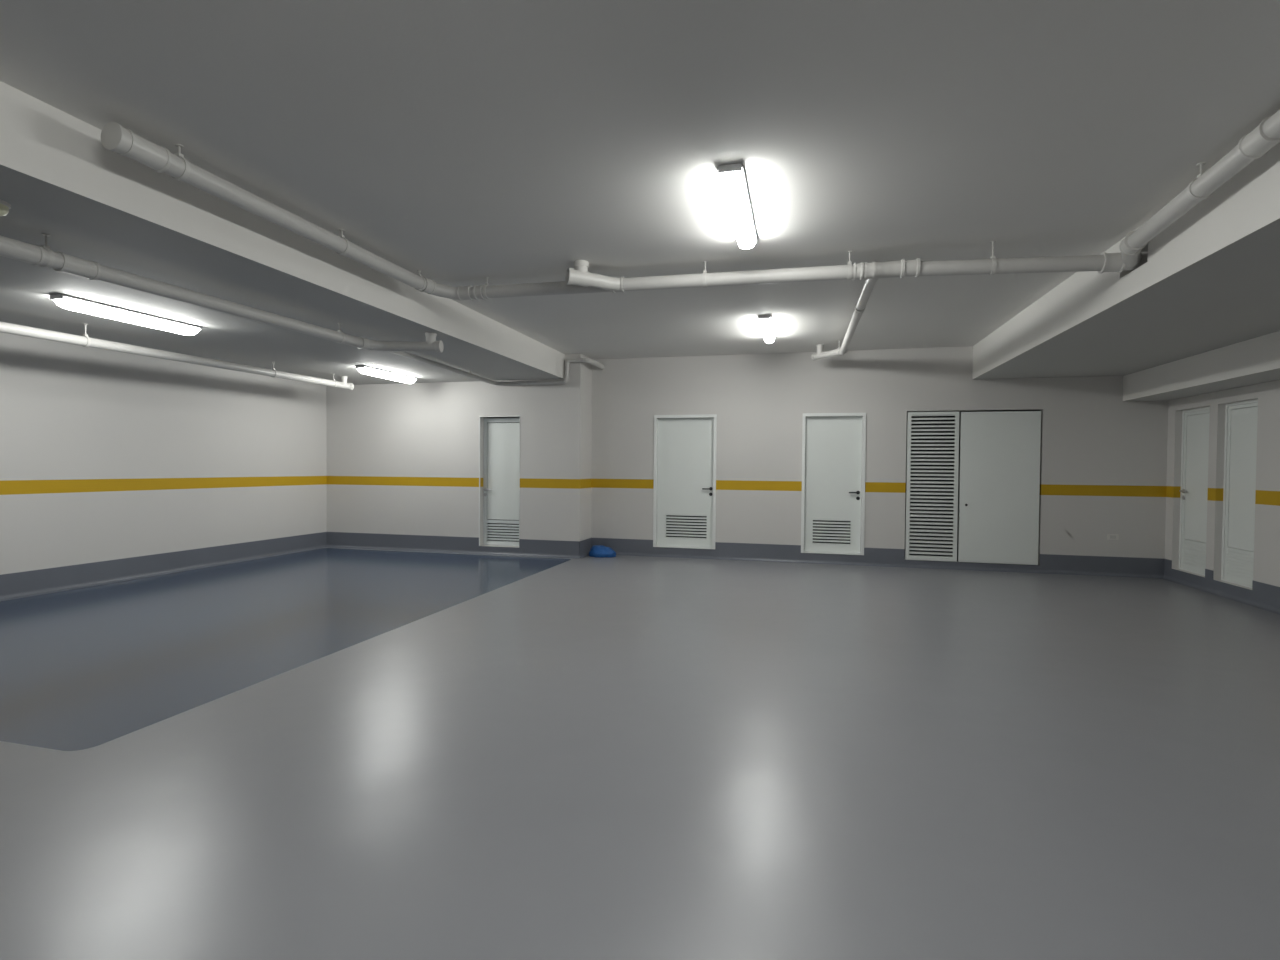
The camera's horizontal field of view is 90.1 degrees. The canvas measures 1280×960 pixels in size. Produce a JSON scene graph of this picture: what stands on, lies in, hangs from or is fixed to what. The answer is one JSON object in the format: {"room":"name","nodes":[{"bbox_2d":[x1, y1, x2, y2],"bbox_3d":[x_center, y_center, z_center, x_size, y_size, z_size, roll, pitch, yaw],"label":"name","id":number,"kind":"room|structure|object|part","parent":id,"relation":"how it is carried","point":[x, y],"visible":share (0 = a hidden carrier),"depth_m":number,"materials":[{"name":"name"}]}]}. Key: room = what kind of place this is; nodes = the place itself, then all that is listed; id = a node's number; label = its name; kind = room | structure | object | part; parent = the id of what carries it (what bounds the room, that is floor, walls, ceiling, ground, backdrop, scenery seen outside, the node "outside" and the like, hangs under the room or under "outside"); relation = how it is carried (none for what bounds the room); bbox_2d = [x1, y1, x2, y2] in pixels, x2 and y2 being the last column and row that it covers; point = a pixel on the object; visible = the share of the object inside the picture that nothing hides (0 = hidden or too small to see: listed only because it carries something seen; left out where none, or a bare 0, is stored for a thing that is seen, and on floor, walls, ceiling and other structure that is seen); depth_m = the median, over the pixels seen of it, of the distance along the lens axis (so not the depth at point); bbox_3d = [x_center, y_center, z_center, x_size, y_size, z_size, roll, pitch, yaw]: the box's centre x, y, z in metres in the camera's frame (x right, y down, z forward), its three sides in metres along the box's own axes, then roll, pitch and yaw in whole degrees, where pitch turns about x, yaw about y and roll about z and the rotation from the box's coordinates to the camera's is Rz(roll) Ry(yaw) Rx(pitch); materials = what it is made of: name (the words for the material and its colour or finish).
{"room":"underground parking garage","nodes":[
{"label":"underground parking garage","id":0,"kind":"room"},
{"bbox_2d":[0,332,326,574],"bbox_3d":[-7.150,-0.070,4.273,0.200,2.859,15.174,1,1,14],"label":"wall","id":1,"kind":"structure","parent":0,"point":[105,455],"depth_m":7.86,"materials":[{"name":"paint"}]},
{"bbox_2d":[0,532,326,600],"bbox_3d":[-7.097,1.135,4.022,0.056,0.260,14.274,1,1,14],"label":"baseboard","id":2,"kind":"structure","parent":1,"relation":"attached to","point":[49,580],"depth_m":7.88,"materials":[{"name":"paint"}]},
{"bbox_2d":[0,81,564,384],"bbox_3d":[-5.011,-1.663,3.836,4.520,0.378,15.430,1,1,14],"label":"ceiling","id":3,"kind":"structure","parent":0,"point":[103,206],"depth_m":4.79,"materials":[{"name":"paint"}]},
{"bbox_2d":[0,200,10,215],"bbox_3d":[-3.369,-1.417,3.326,0.132,0.067,0.132,1,1,14],"label":"smoke detector","id":4,"kind":"object","parent":3,"relation":"attached to","point":[5,206],"visible":1,"depth_m":3.33,"materials":[{"name":"white plastic"}]},
{"bbox_2d":[50,294,200,334],"bbox_3d":[-4.546,-1.456,5.728,0.148,0.102,1.228,1,1,14],"label":"ceiling lamp","id":5,"kind":"object","parent":3,"relation":"attached to","point":[65,301],"visible":1,"depth_m":5.58,"materials":[{"name":"white plastic"}]},
{"bbox_2d":[0,322,353,389],"bbox_3d":[-5.473,-1.393,6.021,0.115,0.253,8.030,1,1,14],"label":"drain pipe","id":6,"kind":"object","parent":3,"relation":"attached to","point":[85,341],"visible":1,"depth_m":6.87,"materials":[{"name":"white plastic"}]},
{"bbox_2d":[0,233,603,385],"bbox_3d":[-2.403,-1.553,6.262,1.602,0.506,8.613,1,1,14],"label":"drain pipe","id":7,"kind":"object","parent":3,"relation":"attached to","point":[36,255],"visible":1,"depth_m":4.83,"materials":[{"name":"white plastic"}]},
{"bbox_2d":[355,365,416,383],"bbox_3d":[-3.652,-1.516,9.256,0.148,0.102,1.228,1,1,14],"label":"ceiling lamp","id":8,"kind":"object","parent":3,"relation":"attached to","point":[372,371],"visible":1,"depth_m":9.11,"materials":[{"name":"white plastic"}]},
{"bbox_2d":[327,354,591,547],"bbox_3d":[-3.145,-0.401,10.745,4.780,3.137,0.750,1,1,14],"label":"wall","id":9,"kind":"structure","parent":0,"point":[403,458],"depth_m":10.36,"materials":[{"name":"paint"}]},
{"bbox_2d":[327,532,579,558],"bbox_3d":[-3.156,1.046,10.357,4.586,0.260,0.056,1,1,14],"label":"baseboard","id":10,"kind":"structure","parent":9,"relation":"attached to","point":[421,543],"depth_m":10.37,"materials":[{"name":"paint"}]},
{"bbox_2d":[479,416,519,545],"bbox_3d":[-2.209,0.023,10.227,0.700,2.075,0.208,1,1,14],"label":"door","id":11,"kind":"structure","parent":9,"relation":"in","point":[501,450],"depth_m":10.27,"materials":[{"name":"metal"}]},
{"bbox_3d":[-2.189,-0.139,10.277,0.574,1.556,0.027,1,1,14],"label":"panel","id":12,"kind":"part","parent":11,"relation":"part of","materials":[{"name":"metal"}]},
{"bbox_2d":[579,538,590,557],"bbox_3d":[-0.838,1.070,10.082,0.056,0.260,0.562,1,1,14],"label":"baseboard","id":13,"kind":"structure","parent":9,"relation":"attached to","point":[585,545],"depth_m":10.04,"materials":[{"name":"paint"}]},
{"bbox_2d":[0,547,1279,959],"bbox_3d":[-0.815,1.439,2.826,13.230,0.200,15.430,1,1,14],"label":"floor","id":14,"kind":"structure","parent":0,"point":[328,753],"depth_m":3.01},
{"bbox_2d":[589,545,615,557],"bbox_3d":[-0.589,1.113,10.049,0.445,0.178,0.321,1,1,14],"label":"plastic bundle","id":15,"kind":"object","parent":14,"relation":"on","point":[600,551],"visible":1,"depth_m":9.95,"materials":[{"name":"blue plastic"}]},
{"bbox_2d":[0,0,1279,359],"bbox_3d":[0.022,-1.911,2.557,6.460,0.250,15.430,1,1,14],"label":"ceiling","id":16,"kind":"structure","parent":0,"point":[456,142],"depth_m":3.23,"materials":[{"name":"paint"}]},
{"bbox_2d":[101,109,1279,360],"bbox_3d":[0.988,-1.736,5.402,5.983,0.377,7.823,1,1,14],"label":"drain pipe","id":17,"kind":"object","parent":16,"relation":"attached to","point":[1255,144],"visible":1,"depth_m":4.73,"materials":[{"name":"white plastic"}]},
{"bbox_2d":[717,163,756,248],"bbox_3d":[0.662,-1.762,4.238,0.148,0.102,1.228,1,1,14],"label":"ceiling lamp","id":18,"kind":"object","parent":16,"relation":"attached to","point":[732,176],"visible":1,"depth_m":3.97,"materials":[{"name":"grey plastic"}]},
{"bbox_2d":[758,315,774,342],"bbox_3d":[1.556,-1.823,7.808,0.148,0.102,1.228,1,1,14],"label":"ceiling lamp","id":19,"kind":"object","parent":16,"relation":"attached to","point":[765,321],"visible":1,"depth_m":7.50,"materials":[{"name":"white plastic"}]},
{"bbox_2d":[591,346,1168,564],"bbox_3d":[3.154,-0.325,9.492,8.650,3.137,0.300,1,1,14],"label":"wall","id":20,"kind":"structure","parent":0,"point":[1103,456],"depth_m":9.29,"materials":[{"name":"paint"}]},
{"bbox_2d":[653,414,716,548],"bbox_3d":[0.713,0.023,10.035,0.984,2.080,0.178,1,1,14],"label":"door","id":21,"kind":"structure","parent":20,"relation":"in","point":[684,495],"depth_m":10.03,"materials":[{"name":"metal"}]},
{"bbox_2d":[666,514,706,538],"bbox_3d":[0.731,0.733,10.064,0.668,0.390,0.067,1,1,14],"label":"grille","id":22,"kind":"object","parent":21,"relation":"attached to","point":[678,526],"depth_m":10.05,"materials":[{"name":"white metal"}]},
{"bbox_2d":[801,413,865,554],"bbox_3d":[2.866,0.052,9.490,0.895,2.078,0.178,1,1,14],"label":"door","id":23,"kind":"structure","parent":20,"relation":"in","point":[834,452],"depth_m":9.48,"materials":[{"name":"metal"}]},
{"bbox_2d":[813,519,850,544],"bbox_3d":[2.857,0.773,9.526,0.560,0.385,0.067,1,1,14],"label":"grille","id":24,"kind":"object","parent":23,"relation":"attached to","point":[825,531],"depth_m":9.51,"materials":[{"name":"white metal"}]},
{"bbox_2d":[591,538,1163,578],"bbox_3d":[3.050,1.116,9.359,7.950,0.260,0.056,1,1,14],"label":"baseboard","id":25,"kind":"structure","parent":20,"relation":"attached to","point":[1132,567],"depth_m":9.26,"materials":[{"name":"paint"}]},
{"bbox_2d":[904,411,958,561],"bbox_3d":[4.168,0.084,9.153,0.716,2.140,0.152,1,1,14],"label":"door","id":26,"kind":"structure","parent":20,"relation":"in","point":[932,437],"depth_m":9.13,"materials":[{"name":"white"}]},
{"bbox_2d":[957,410,1040,564],"bbox_3d":[5.014,0.097,8.935,1.031,2.135,0.160,1,1,14],"label":"door","id":27,"kind":"structure","parent":20,"relation":"in","point":[999,467],"depth_m":8.87,"materials":[{"name":"white metal"}]},
{"bbox_2d":[1107,534,1118,539],"bbox_3d":[6.330,0.763,8.545,0.130,0.076,0.013,1,1,14],"label":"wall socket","id":28,"kind":"object","parent":20,"relation":"attached to","point":[1109,536],"visible":1,"depth_m":8.54,"materials":[{"name":"white plastic"}]},
{"bbox_2d":[972,142,1279,379],"bbox_3d":[4.241,-1.499,1.495,2.850,0.464,15.430,1,1,14],"label":"ceiling","id":29,"kind":"structure","parent":0,"point":[1210,280],"depth_m":5.04,"materials":[{"name":"paint"}]},
{"bbox_2d":[1123,331,1279,400],"bbox_3d":[5.015,-1.088,1.254,0.820,0.336,15.330,1,1,14],"label":"ceiling beam","id":30,"kind":"structure","parent":29,"relation":"attached to","point":[1256,360],"depth_m":6.74,"materials":[{"name":"paint"}]},
{"bbox_2d":[1165,380,1279,589],"bbox_3d":[5.284,-0.148,1.202,0.350,3.137,15.330,1,1,14],"label":"wall","id":31,"kind":"structure","parent":0,"point":[1266,569],"depth_m":7.31,"materials":[{"name":"paint"}]},
{"bbox_2d":[1179,406,1209,575],"bbox_3d":[6.864,0.133,7.864,0.088,2.035,0.710,1,1,14],"label":"door","id":32,"kind":"structure","parent":31,"relation":"in","point":[1195,427],"depth_m":7.94,"materials":[{"name":"metal"}]},
{"bbox_2d":[1183,541,1205,568],"bbox_3d":[6.878,0.931,7.872,0.021,0.291,0.561,1,1,14],"label":"grille","id":33,"kind":"object","parent":32,"relation":"attached to","point":[1194,552],"depth_m":7.92,"materials":[{"name":"metal"}]},
{"bbox_3d":[6.886,-0.026,7.853,0.020,1.565,0.553,1,1,14],"label":"panel","id":34,"kind":"part","parent":32,"relation":"part of","materials":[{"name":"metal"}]},
{"bbox_2d":[1162,559,1279,614],"bbox_3d":[5.063,1.288,1.231,0.056,0.260,14.830,1,1,14],"label":"baseboard","id":35,"kind":"structure","parent":31,"relation":"attached to","point":[1263,596],"depth_m":7.09,"materials":[{"name":"paint"}]},
{"bbox_2d":[1221,399,1257,587],"bbox_3d":[6.678,0.147,7.044,0.045,2.035,0.670,1,1,14],"label":"door","id":36,"kind":"structure","parent":31,"relation":"in","point":[1240,450],"depth_m":7.12,"materials":[{"name":"metal"}]},
{"bbox_2d":[1227,550,1253,580],"bbox_3d":[6.671,0.945,7.057,0.021,0.291,0.521,1,1,14],"label":"grille","id":37,"kind":"object","parent":36,"relation":"attached to","point":[1240,563],"depth_m":7.09,"materials":[{"name":"metal"}]},
{"bbox_3d":[6.680,-0.012,7.039,0.020,1.565,0.513,1,1,14],"label":"panel","id":38,"kind":"part","parent":36,"relation":"part of","materials":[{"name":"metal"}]}
]}

